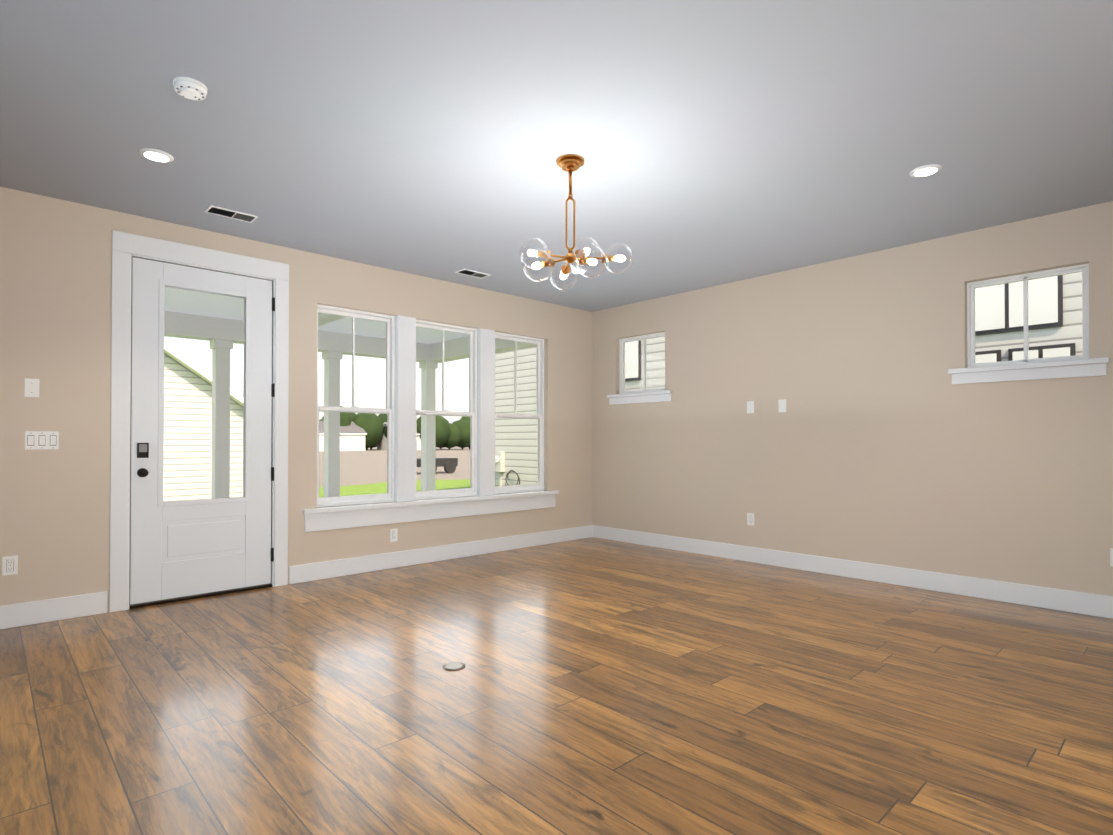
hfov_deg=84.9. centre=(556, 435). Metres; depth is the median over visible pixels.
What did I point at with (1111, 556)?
electrical outlet
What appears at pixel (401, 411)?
triple window
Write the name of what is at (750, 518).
electrical outlet
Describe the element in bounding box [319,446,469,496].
ground
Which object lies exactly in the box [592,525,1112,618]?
baseboard
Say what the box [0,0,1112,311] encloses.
ceiling
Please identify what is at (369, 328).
porch ceiling
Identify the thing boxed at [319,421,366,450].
house
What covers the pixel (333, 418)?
porch column
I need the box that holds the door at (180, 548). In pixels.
[129,256,274,604]
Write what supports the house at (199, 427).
on the ground
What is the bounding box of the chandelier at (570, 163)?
[519,154,633,289]
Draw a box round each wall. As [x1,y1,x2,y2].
[0,187,591,611]
[592,201,1112,595]
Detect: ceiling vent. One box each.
[205,205,257,222]
[455,269,489,277]
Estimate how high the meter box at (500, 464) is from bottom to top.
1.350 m
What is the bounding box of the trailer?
[417,458,457,472]
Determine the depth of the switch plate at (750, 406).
5.87 m
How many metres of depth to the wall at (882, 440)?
5.06 m
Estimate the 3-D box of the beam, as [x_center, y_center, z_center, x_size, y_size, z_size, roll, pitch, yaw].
[-4.233,-1.338,5.401,9.250,0.300,3.130,1,-1,-43]
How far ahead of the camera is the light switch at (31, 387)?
3.86 m
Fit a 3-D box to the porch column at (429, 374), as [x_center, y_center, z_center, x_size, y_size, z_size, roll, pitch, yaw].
[-1.997,0.067,9.470,0.210,2.430,0.210,1,-1,-43]
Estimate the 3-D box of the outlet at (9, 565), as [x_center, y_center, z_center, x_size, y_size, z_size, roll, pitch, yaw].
[-3.402,0.809,3.786,0.072,0.116,0.010,1,-1,-43]
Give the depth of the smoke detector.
2.67 m
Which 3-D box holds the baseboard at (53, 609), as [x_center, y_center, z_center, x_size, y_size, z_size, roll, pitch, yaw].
[-4.134,1.117,3.088,3.000,0.145,0.020,1,-1,-43]
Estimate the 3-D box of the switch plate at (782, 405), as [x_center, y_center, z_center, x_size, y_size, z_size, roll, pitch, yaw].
[2.094,-0.276,5.639,0.007,0.116,0.072,1,-1,-43]
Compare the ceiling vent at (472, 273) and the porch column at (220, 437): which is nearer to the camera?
the ceiling vent at (472, 273)
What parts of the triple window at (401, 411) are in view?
window glass, window mullion trim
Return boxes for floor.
[0,537,1112,834]
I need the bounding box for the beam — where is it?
[164,311,536,362]
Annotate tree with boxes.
[319,406,469,449]
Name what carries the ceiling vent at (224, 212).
in the ceiling at (714, 142)
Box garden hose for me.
[505,470,519,485]
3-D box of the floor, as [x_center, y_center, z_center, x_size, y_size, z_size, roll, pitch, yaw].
[0.305,1.327,1.830,8.130,0.300,8.250,1,-1,-43]
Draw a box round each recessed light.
[139,148,173,162]
[570,268,586,272]
[909,164,941,176]
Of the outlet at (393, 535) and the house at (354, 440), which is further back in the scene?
the house at (354, 440)
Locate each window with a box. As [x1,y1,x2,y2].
[302,304,558,531]
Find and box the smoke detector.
[173,77,206,99]
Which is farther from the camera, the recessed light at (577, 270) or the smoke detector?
the recessed light at (577, 270)
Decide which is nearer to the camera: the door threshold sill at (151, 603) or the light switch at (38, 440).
the light switch at (38, 440)
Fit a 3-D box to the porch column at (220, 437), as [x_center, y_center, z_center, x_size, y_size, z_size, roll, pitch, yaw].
[-4.125,0.048,7.471,0.210,2.430,0.210,1,-1,-43]
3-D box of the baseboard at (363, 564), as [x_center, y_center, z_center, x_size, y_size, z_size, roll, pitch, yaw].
[-0.878,1.147,6.147,3.545,0.145,0.020,1,-1,-43]
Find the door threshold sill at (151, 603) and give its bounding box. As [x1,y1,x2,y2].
[129,583,271,608]
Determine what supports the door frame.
attached to the wall at (54, 335)
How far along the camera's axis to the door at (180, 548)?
4.49 m
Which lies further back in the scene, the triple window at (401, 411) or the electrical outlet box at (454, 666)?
the triple window at (401, 411)
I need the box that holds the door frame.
[109,230,288,611]
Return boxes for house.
[163,343,242,500]
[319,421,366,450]
[377,422,420,449]
[495,272,1082,485]
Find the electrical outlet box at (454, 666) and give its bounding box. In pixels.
[442,662,464,670]
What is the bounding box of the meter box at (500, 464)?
[495,452,504,485]
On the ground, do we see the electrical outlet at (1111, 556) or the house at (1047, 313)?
the house at (1047, 313)
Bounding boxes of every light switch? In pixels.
[24,378,38,396]
[25,431,58,449]
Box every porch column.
[209,339,232,498]
[322,351,342,496]
[419,361,437,490]
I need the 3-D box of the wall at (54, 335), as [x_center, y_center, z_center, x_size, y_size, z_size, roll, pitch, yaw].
[-2.465,-0.164,4.793,8.130,3.340,0.160,1,-1,-43]
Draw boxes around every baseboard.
[0,591,106,629]
[289,525,591,583]
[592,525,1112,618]
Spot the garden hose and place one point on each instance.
(510, 471)
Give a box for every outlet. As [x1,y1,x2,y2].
[2,555,17,575]
[390,528,397,541]
[747,513,753,525]
[1110,548,1112,565]
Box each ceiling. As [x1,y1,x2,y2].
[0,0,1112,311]
[164,287,468,343]
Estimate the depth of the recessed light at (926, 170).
3.53 m
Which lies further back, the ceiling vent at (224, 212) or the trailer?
the trailer
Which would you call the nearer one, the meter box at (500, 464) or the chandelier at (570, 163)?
the chandelier at (570, 163)
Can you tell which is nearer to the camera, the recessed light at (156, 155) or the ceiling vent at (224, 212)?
the recessed light at (156, 155)
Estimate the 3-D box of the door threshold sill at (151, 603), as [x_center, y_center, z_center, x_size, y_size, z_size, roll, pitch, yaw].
[-2.677,1.197,4.600,0.945,0.025,0.190,1,-1,-43]
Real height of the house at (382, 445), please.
5.160 m
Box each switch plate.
[747,401,753,412]
[778,399,785,411]

